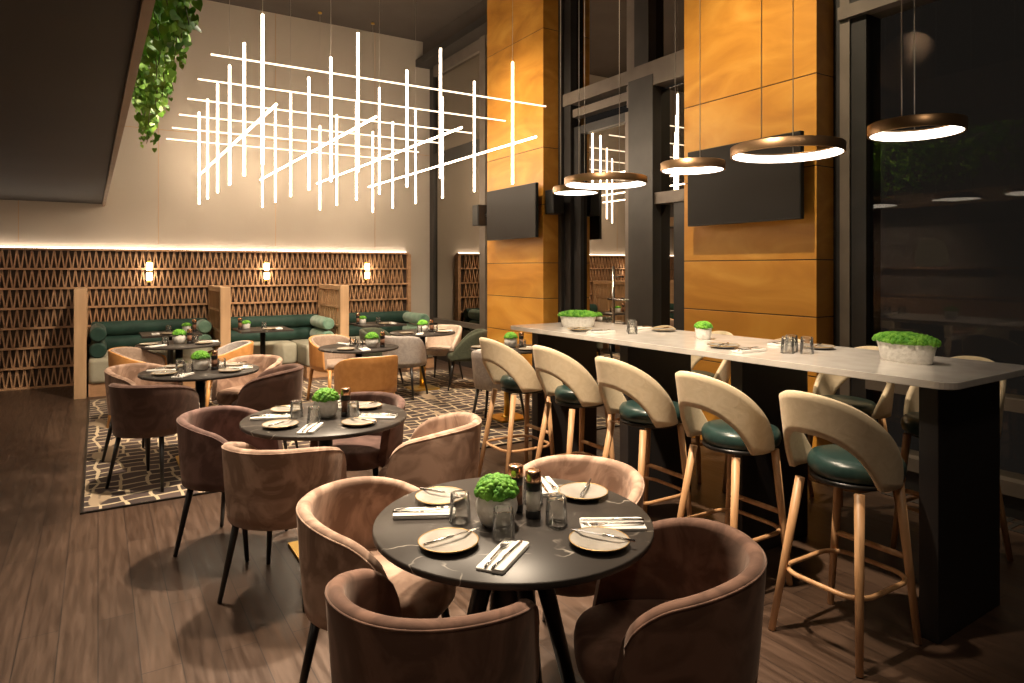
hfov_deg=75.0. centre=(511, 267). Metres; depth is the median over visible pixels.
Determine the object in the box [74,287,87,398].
partition
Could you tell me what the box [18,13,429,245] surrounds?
trim
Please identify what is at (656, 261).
window
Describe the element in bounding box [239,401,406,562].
round table
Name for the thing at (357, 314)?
mill
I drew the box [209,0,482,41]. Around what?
ceiling
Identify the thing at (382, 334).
mill
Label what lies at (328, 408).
pot
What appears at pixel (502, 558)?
knife
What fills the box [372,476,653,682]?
round table
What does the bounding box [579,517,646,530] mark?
napkin
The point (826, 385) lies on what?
bar stool
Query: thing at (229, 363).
plate
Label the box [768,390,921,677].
bar stool
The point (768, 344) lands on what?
napkin
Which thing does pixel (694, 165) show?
pendant
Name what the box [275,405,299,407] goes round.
butter knife
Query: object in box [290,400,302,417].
tumbler
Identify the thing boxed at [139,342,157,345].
plate
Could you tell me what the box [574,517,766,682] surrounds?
tub chair
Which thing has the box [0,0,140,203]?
ceiling
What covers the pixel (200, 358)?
potted plant
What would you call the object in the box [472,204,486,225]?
wall speaker
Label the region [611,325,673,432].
bar stool
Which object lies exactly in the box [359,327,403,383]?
tub chair
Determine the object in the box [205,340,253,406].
tub chair
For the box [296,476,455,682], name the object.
tub chair
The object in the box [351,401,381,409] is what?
plate
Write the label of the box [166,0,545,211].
chandelier
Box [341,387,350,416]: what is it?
mill
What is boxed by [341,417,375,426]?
plate
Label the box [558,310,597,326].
potted plant
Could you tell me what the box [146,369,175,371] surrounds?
napkin
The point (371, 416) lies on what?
napkin
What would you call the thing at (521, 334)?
mill
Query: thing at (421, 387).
round table
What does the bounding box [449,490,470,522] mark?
tumbler
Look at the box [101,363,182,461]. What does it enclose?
tub chair
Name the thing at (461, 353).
tub chair
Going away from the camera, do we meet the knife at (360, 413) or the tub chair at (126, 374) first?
the knife at (360, 413)
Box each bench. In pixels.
[88,318,213,396]
[231,314,333,377]
[349,311,433,369]
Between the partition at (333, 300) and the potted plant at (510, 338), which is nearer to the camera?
the potted plant at (510, 338)
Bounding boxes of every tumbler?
[175,359,184,370]
[184,361,193,371]
[217,358,225,369]
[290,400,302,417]
[307,405,320,423]
[346,400,359,418]
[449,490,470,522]
[491,504,514,538]
[523,478,542,504]
[545,492,567,525]
[626,319,635,331]
[627,321,637,333]
[780,336,794,353]
[784,334,798,351]
[799,336,813,353]
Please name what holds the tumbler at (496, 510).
on the round table at (550, 562)
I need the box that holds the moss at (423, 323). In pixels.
[417,320,427,331]
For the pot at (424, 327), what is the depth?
8.75 m
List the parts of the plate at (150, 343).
dish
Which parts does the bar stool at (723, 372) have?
leg, seat, backrest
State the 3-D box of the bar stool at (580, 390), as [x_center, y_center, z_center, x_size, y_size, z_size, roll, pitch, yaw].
[0.418,1.054,4.541,0.588,1.091,0.473,0,0,-27]
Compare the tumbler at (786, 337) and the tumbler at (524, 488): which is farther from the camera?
the tumbler at (786, 337)
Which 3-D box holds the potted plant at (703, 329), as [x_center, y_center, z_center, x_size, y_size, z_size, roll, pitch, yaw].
[1.264,0.409,4.410,0.123,0.122,0.126,0,0,-32]
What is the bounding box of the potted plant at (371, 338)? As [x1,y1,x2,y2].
[365,332,378,347]
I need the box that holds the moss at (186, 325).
[181,322,191,331]
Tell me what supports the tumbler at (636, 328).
on the bar table at (959, 399)
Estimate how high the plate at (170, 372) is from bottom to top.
0.020 m
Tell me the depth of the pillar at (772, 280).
5.63 m
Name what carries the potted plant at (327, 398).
on the round table at (332, 429)
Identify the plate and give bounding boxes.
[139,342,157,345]
[151,370,176,375]
[160,332,171,334]
[164,364,188,368]
[195,341,212,344]
[218,369,241,372]
[223,362,245,365]
[262,419,298,429]
[270,405,299,413]
[337,347,354,350]
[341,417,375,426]
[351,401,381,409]
[415,486,465,505]
[418,528,478,553]
[519,347,531,350]
[558,482,607,500]
[567,327,591,331]
[569,527,629,552]
[651,327,675,331]
[707,343,739,348]
[803,343,834,349]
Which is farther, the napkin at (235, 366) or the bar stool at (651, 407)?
the napkin at (235, 366)
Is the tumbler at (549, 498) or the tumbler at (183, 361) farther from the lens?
the tumbler at (183, 361)
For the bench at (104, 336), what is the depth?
9.15 m
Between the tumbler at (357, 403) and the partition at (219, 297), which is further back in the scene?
the partition at (219, 297)
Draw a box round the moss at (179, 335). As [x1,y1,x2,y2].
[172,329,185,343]
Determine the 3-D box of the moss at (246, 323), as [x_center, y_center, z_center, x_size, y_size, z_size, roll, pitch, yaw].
[-3.692,0.784,9.267,0.123,0.122,0.126,0,0,-32]
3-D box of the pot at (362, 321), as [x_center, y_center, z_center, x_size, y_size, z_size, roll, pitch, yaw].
[-2.273,0.805,10.147,0.108,0.080,0.108,0,0,-32]
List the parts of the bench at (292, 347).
seat, seat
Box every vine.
[132,45,176,152]
[139,0,191,104]
[156,0,202,47]
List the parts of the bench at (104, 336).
seat, seat, seat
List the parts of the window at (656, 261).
frame, frame, frame, frame, glass pane, frame, frame, frame, frame, glass pane, frame, glass pane, glass pane, frame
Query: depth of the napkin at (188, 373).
5.16 m
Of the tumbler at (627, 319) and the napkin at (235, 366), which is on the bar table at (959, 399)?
the tumbler at (627, 319)
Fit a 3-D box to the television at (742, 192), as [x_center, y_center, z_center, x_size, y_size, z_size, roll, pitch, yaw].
[1.981,-0.720,5.667,0.157,0.680,1.160,0,0,-32]
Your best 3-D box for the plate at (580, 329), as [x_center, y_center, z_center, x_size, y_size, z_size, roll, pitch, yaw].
[0.506,0.460,4.987,0.185,0.020,0.185,0,0,-32]
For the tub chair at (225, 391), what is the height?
0.759 m
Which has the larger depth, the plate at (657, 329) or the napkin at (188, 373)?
the napkin at (188, 373)
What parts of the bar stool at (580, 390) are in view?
leg, backrest, leg, seat, seat, leg, leg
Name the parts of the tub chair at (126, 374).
leg, backrest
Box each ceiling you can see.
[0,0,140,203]
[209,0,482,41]
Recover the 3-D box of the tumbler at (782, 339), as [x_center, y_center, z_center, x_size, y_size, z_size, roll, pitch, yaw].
[1.524,0.424,3.688,0.075,0.092,0.075,0,0,-32]
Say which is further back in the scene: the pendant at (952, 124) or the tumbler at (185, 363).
the tumbler at (185, 363)
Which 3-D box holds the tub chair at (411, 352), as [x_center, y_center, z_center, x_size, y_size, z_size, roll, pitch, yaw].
[-1.340,1.202,8.238,0.538,0.769,0.540,0,0,19]
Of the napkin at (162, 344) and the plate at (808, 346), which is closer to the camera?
the plate at (808, 346)
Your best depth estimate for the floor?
3.27 m
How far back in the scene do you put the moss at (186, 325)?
8.83 m
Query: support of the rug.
on the floor
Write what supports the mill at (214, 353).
on the round table at (199, 377)
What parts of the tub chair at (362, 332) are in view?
backrest, leg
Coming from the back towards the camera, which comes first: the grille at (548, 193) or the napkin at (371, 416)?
the grille at (548, 193)
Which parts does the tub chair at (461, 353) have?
leg, seat, backrest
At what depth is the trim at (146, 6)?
2.98 m
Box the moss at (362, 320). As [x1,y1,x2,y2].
[359,316,366,323]
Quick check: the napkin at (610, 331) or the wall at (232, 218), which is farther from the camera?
the wall at (232, 218)
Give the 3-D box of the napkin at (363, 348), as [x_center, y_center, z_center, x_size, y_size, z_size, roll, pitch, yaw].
[-1.522,0.838,6.886,0.086,0.014,0.210,0,0,-24]
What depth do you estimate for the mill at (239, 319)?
9.15 m
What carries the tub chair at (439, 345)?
on the rug
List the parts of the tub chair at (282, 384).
backrest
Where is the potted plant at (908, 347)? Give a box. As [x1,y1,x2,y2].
[872,331,941,364]
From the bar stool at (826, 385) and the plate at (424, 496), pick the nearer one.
the plate at (424, 496)
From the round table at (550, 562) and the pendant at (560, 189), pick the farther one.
the pendant at (560, 189)
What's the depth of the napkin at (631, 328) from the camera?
5.11 m
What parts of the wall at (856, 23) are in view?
frame, frame, frame, frame, frame, frame, frame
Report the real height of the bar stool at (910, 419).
1.091 m
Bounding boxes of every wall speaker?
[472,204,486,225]
[545,189,562,214]
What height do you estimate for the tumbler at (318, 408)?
0.092 m
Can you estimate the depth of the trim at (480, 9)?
10.84 m
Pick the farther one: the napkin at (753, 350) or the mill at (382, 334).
the mill at (382, 334)
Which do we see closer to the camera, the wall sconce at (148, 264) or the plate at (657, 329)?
the plate at (657, 329)
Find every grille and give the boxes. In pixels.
[472,205,477,224]
[545,190,551,212]
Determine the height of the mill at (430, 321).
0.161 m
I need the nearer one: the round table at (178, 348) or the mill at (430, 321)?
the round table at (178, 348)
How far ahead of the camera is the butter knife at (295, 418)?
3.54 m
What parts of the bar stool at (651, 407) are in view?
leg, backrest, leg, leg, seat, seat, leg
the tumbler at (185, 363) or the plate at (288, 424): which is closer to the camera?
the plate at (288, 424)
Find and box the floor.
[0,359,1023,682]
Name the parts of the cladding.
frame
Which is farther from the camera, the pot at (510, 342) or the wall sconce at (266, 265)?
the wall sconce at (266, 265)
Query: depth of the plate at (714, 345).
3.91 m
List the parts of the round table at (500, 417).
plate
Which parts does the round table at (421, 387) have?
plate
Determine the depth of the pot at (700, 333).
4.37 m
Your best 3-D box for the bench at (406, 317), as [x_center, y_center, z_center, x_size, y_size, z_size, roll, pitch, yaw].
[-2.131,1.167,10.800,1.410,0.865,1.120,0,0,-32]
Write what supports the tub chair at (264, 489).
on the floor
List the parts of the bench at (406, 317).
seat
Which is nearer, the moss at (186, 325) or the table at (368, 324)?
the moss at (186, 325)
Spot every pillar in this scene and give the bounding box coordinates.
[487,0,583,365]
[684,0,832,447]
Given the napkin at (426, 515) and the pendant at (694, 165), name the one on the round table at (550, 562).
the napkin at (426, 515)
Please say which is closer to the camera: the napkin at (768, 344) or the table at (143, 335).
the napkin at (768, 344)
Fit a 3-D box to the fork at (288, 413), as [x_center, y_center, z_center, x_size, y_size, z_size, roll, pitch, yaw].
[-1.358,0.831,3.764,0.200,0.010,0.024,0,0,-12]
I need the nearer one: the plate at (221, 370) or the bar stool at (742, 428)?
the bar stool at (742, 428)
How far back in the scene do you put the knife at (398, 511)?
2.27 m
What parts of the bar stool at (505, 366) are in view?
leg, leg, backrest, seat, seat, leg, leg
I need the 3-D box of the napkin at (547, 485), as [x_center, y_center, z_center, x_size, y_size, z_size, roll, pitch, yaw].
[0.129,0.838,2.570,0.086,0.014,0.210,0,0,-12]
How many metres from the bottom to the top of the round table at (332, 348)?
0.743 m
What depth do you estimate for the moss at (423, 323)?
8.75 m
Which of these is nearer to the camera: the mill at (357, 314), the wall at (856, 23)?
the wall at (856, 23)
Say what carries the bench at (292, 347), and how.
on the floor
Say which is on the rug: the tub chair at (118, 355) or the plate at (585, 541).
the tub chair at (118, 355)
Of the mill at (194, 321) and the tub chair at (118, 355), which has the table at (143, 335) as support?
the mill at (194, 321)
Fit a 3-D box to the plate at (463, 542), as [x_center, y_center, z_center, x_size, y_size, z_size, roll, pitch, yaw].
[-0.194,0.835,2.028,0.185,0.020,0.185,0,0,-32]
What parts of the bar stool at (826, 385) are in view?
leg, seat, backrest, leg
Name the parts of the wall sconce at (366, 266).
lamp shade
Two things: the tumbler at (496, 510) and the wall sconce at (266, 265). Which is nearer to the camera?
the tumbler at (496, 510)
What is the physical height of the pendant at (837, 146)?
3.415 m
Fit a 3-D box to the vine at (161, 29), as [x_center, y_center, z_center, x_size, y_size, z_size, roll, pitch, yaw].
[-2.151,-1.476,4.062,0.313,0.832,0.968,0,0,-29]
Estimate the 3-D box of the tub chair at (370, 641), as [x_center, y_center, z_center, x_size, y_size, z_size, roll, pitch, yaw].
[-0.222,1.220,1.852,0.569,0.759,0.570,0,0,23]
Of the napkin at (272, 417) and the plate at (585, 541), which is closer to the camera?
the plate at (585, 541)
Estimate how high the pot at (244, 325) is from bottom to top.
0.080 m
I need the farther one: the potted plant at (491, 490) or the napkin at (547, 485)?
the napkin at (547, 485)
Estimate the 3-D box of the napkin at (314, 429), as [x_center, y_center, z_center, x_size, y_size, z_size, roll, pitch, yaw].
[-1.054,0.838,3.492,0.086,0.014,0.210,0,0,-1]
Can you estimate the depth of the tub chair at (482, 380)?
6.59 m
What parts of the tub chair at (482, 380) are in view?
leg, leg, backrest, leg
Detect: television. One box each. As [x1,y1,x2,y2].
[487,182,537,240]
[688,130,803,226]
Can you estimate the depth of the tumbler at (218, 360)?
5.54 m
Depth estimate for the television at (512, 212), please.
8.68 m
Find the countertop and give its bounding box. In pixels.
[511,322,1023,389]
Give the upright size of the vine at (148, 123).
0.971 m
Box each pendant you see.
[553,0,598,195]
[564,0,646,189]
[660,0,725,174]
[730,0,845,163]
[867,0,967,141]
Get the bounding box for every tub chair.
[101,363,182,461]
[105,383,199,491]
[106,347,166,427]
[173,405,287,561]
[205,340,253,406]
[211,355,282,405]
[217,442,346,611]
[231,363,303,448]
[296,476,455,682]
[306,334,354,399]
[310,391,404,475]
[325,568,539,682]
[334,355,397,393]
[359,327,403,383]
[378,412,481,487]
[382,336,427,399]
[426,324,462,378]
[446,329,486,390]
[471,350,524,429]
[523,455,644,621]
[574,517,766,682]
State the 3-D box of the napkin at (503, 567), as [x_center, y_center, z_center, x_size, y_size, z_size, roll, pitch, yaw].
[-0.024,0.838,1.945,0.086,0.014,0.210,0,0,22]
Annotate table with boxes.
[135,339,220,363]
[137,362,258,467]
[139,331,201,364]
[233,326,293,354]
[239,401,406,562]
[318,343,398,357]
[349,321,406,327]
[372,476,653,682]
[390,329,454,391]
[470,344,531,422]
[511,322,1023,643]
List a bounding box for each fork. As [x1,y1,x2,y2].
[253,413,289,415]
[359,414,394,415]
[395,505,453,510]
[484,537,511,567]
[541,475,560,490]
[583,522,643,525]
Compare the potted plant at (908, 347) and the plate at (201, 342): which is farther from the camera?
the plate at (201, 342)
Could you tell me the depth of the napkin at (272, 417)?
3.71 m
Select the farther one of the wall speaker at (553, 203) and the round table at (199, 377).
the wall speaker at (553, 203)
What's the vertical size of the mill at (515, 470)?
0.161 m
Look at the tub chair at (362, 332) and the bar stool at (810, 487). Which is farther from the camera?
the tub chair at (362, 332)
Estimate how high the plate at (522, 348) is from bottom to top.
0.020 m
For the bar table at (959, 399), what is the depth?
3.16 m
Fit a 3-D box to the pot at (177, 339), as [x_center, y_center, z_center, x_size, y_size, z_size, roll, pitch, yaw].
[-3.723,0.793,7.458,0.139,0.104,0.139,0,0,-32]
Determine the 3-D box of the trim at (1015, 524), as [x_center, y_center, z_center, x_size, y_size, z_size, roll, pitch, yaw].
[3.771,1.597,3.188,0.330,0.005,3.840,0,0,-32]
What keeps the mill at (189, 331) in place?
on the round table at (178, 348)
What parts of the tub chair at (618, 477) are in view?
seat, backrest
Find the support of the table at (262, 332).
on the floor
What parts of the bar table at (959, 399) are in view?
leg, leg, leg, leg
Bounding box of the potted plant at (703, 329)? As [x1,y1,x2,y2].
[694,321,712,339]
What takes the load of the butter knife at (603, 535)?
on the plate at (585, 541)
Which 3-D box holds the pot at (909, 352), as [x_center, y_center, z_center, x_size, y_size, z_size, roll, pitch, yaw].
[1.974,0.417,3.344,0.136,0.107,0.319,0,0,-22]
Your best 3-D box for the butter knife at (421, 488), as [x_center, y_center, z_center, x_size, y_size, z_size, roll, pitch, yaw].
[-0.249,0.823,2.447,0.209,0.010,0.011,0,0,25]
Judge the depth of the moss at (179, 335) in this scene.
7.41 m
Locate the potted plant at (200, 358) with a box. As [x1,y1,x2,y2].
[190,350,209,370]
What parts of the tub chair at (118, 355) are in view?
leg, backrest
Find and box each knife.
[250,415,288,416]
[268,418,297,426]
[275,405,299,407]
[348,417,376,422]
[360,413,396,414]
[393,510,454,512]
[420,487,469,495]
[423,527,478,545]
[492,539,522,568]
[570,529,635,541]
[580,478,591,496]
[581,518,643,520]
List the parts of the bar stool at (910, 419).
leg, seat, backrest, leg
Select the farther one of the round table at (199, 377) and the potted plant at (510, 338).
the potted plant at (510, 338)
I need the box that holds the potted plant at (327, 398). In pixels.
[312,387,339,417]
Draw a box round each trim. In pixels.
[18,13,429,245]
[102,0,154,205]
[423,0,486,54]
[881,492,1023,534]
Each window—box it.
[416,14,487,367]
[558,0,684,329]
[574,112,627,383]
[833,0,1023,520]
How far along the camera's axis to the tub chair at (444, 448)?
3.49 m
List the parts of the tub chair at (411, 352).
backrest, leg, leg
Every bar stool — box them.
[477,337,554,477]
[532,345,614,459]
[595,356,691,516]
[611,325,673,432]
[675,371,792,585]
[691,331,732,482]
[722,338,813,497]
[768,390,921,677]
[808,346,895,506]
[890,356,1013,561]
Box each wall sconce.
[146,261,151,281]
[264,261,268,280]
[364,262,369,279]
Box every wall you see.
[0,0,429,325]
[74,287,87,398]
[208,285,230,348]
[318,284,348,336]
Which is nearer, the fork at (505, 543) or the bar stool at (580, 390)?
the fork at (505, 543)
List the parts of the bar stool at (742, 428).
leg, backrest, leg, leg, seat, seat, leg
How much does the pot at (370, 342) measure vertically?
0.104 m
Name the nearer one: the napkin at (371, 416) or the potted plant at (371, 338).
the napkin at (371, 416)
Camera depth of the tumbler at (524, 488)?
2.39 m
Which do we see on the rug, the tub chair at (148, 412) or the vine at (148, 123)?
the tub chair at (148, 412)
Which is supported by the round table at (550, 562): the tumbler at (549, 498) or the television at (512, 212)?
the tumbler at (549, 498)
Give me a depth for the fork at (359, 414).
3.75 m
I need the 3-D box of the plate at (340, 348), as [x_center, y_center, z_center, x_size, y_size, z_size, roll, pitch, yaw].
[-1.706,0.835,6.867,0.185,0.020,0.185,0,0,-32]
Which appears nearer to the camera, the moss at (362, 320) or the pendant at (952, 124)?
the pendant at (952, 124)
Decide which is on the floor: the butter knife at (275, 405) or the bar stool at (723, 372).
the bar stool at (723, 372)
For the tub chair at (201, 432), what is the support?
on the floor
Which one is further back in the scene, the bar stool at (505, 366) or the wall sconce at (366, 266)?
the wall sconce at (366, 266)
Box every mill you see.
[187,329,191,343]
[192,319,196,331]
[211,350,217,369]
[238,318,241,329]
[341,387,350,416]
[356,313,359,323]
[380,332,384,346]
[429,320,432,331]
[508,463,523,512]
[519,332,523,346]
[525,468,540,519]
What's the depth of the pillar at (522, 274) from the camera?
8.76 m
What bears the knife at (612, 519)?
on the napkin at (621, 527)
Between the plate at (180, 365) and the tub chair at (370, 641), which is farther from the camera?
the plate at (180, 365)
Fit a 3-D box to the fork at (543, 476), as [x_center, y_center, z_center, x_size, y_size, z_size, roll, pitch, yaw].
[0.147,0.831,2.573,0.024,0.010,0.200,0,0,-15]
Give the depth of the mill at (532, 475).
2.24 m
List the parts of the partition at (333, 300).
rail, panel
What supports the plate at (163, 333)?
on the table at (143, 335)
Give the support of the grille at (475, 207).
attached to the wall speaker at (479, 212)
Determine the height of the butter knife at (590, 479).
0.010 m
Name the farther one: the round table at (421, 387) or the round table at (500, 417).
the round table at (421, 387)
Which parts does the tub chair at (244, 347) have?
leg, backrest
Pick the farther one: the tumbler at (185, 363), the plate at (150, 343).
the plate at (150, 343)
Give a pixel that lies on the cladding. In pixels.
(38, 284)
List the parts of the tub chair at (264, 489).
leg, leg, backrest, leg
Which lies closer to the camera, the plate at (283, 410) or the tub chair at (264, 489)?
the tub chair at (264, 489)
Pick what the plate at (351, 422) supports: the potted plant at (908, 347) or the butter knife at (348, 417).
the butter knife at (348, 417)
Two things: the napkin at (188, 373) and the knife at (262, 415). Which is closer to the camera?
the knife at (262, 415)
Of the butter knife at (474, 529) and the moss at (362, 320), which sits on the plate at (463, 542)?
the butter knife at (474, 529)
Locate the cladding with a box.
[0,246,410,390]
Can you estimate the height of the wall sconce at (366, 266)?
0.304 m
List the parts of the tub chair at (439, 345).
leg, seat, backrest, leg, leg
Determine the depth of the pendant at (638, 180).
5.20 m
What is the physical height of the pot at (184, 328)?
0.080 m
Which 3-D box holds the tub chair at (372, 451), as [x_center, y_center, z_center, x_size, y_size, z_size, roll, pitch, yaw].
[-0.975,1.220,4.281,0.569,0.759,0.570,0,0,12]
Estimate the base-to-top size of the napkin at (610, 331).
0.014 m
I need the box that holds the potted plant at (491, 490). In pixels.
[474,472,519,528]
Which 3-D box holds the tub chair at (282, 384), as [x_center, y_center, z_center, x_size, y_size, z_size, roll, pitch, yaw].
[-2.045,1.207,5.597,0.570,0.759,0.569,0,0,-6]
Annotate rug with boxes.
[80,369,619,514]
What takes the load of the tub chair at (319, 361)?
on the rug
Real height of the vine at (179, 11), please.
0.744 m
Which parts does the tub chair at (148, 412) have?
leg, leg, backrest, leg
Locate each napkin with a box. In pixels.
[145,344,166,347]
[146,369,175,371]
[171,372,193,377]
[226,366,252,368]
[250,415,289,420]
[297,422,323,433]
[359,347,370,350]
[359,414,397,418]
[392,507,454,519]
[476,540,528,574]
[541,476,561,496]
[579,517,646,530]
[586,330,614,333]
[626,327,652,329]
[730,348,765,353]
[767,342,799,346]
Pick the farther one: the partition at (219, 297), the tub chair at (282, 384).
the partition at (219, 297)
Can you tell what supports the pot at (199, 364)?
on the round table at (199, 377)
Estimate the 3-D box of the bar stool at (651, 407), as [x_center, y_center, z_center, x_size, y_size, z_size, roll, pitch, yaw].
[0.771,1.054,3.972,0.588,1.091,0.473,0,0,-27]
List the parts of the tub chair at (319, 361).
leg, frame, leg, backrest, seat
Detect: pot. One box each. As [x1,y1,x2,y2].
[172,335,185,343]
[182,326,190,331]
[191,358,209,370]
[242,323,249,328]
[313,400,337,417]
[359,319,365,323]
[365,338,377,347]
[418,325,427,331]
[476,496,517,528]
[504,338,516,347]
[560,316,595,326]
[695,328,711,339]
[877,341,936,364]
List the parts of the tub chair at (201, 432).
leg, leg, backrest, leg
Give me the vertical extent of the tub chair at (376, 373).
0.764 m
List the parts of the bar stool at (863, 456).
leg, leg, backrest, seat, seat, leg, leg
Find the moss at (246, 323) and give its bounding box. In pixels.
[242,320,250,328]
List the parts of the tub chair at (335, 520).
leg, backrest, seat, leg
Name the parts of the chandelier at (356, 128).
light rod, light rod, light rod, light rod, long rod, light rod, light rod, light rod, light rod, cross rod, light rod, cross rod, light rod, cross rod, long rod, light rod, cross rod, light rod, light rod, cross rod, light rod, light rod, light rod, cross rod, light rod, long rod, light rod, light rod, light rod, light rod, light rod, long rod, light rod, light rod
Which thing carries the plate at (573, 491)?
on the round table at (550, 562)
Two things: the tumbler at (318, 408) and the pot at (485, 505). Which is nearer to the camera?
the pot at (485, 505)
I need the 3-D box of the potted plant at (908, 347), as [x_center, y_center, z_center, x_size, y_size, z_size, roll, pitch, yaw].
[1.973,0.394,3.342,0.177,0.153,0.357,0,0,-22]
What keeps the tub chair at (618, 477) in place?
on the floor
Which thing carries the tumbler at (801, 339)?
on the bar table at (959, 399)
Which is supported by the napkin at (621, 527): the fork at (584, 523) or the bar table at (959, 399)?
the fork at (584, 523)
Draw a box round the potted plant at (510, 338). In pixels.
[504,332,517,347]
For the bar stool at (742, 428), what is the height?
1.091 m
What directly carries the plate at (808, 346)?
on the bar table at (959, 399)

